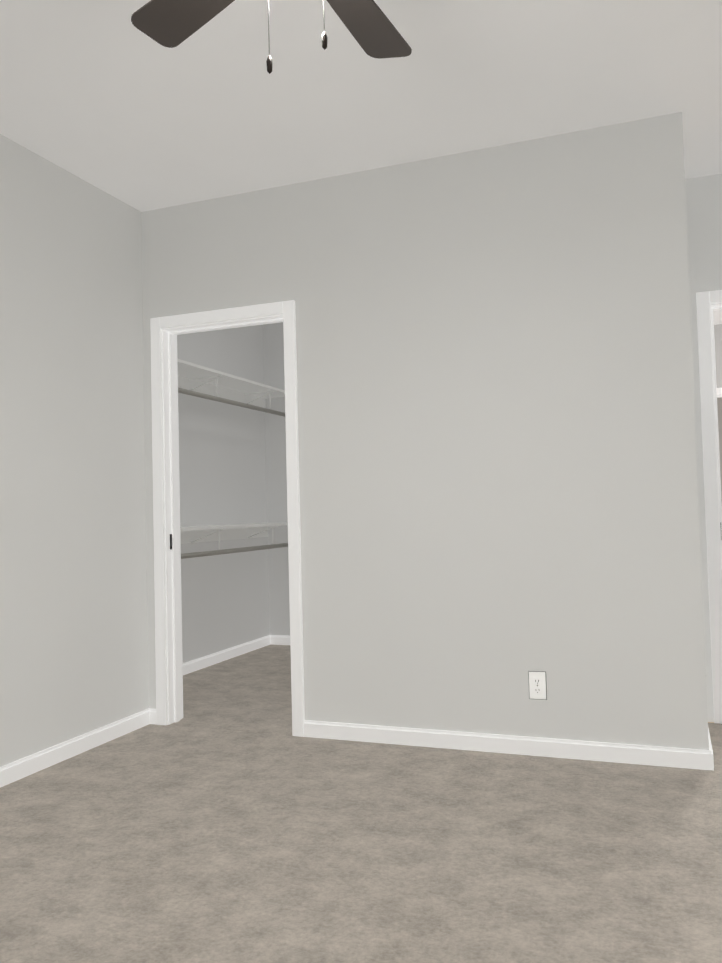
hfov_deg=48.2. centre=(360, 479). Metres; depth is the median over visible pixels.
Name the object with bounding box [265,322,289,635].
wall
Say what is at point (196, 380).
closet shelf
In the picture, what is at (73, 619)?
wall
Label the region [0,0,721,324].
ceiling
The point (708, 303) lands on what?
door frame
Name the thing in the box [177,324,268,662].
wall
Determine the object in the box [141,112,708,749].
wall
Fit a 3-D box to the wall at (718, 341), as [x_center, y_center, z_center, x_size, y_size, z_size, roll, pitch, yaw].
[3.495,-0.077,7.327,4.600,2.700,0.120,-2,-2,21]
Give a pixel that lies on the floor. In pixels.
(151, 843)
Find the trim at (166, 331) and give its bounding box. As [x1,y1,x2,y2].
[150,300,304,736]
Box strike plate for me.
[170,534,171,548]
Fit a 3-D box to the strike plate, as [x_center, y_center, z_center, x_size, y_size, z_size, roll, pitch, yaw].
[-0.992,0.326,4.238,0.004,0.080,0.040,-2,-2,21]
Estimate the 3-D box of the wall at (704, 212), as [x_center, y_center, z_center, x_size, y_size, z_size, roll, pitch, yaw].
[2.117,-0.177,3.894,0.975,2.700,0.120,-2,-2,21]
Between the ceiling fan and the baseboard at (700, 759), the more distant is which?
the baseboard at (700, 759)
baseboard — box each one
[0,708,156,787]
[183,635,270,674]
[271,635,289,644]
[304,720,713,770]
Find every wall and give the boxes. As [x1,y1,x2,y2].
[0,134,148,766]
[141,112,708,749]
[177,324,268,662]
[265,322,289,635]
[685,174,721,721]
[714,324,721,387]
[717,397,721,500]
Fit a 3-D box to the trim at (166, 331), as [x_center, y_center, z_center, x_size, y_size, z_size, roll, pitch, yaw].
[-0.664,0.196,4.128,0.835,2.116,0.160,-2,-2,21]
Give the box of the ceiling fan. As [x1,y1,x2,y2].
[131,0,411,73]
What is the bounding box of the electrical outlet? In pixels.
[528,671,546,699]
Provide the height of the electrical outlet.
0.121 m
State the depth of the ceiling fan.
2.21 m
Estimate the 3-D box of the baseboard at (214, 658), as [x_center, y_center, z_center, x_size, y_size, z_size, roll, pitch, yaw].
[-1.160,1.286,5.552,0.015,0.076,2.250,-2,-2,21]
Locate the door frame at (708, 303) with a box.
[696,290,721,723]
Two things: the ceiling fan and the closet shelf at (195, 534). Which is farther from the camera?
the closet shelf at (195, 534)
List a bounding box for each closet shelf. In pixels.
[177,359,284,416]
[180,522,287,558]
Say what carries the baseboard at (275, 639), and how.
attached to the wall at (275, 425)
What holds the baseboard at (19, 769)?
attached to the wall at (73, 619)
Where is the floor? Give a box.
[0,644,721,962]

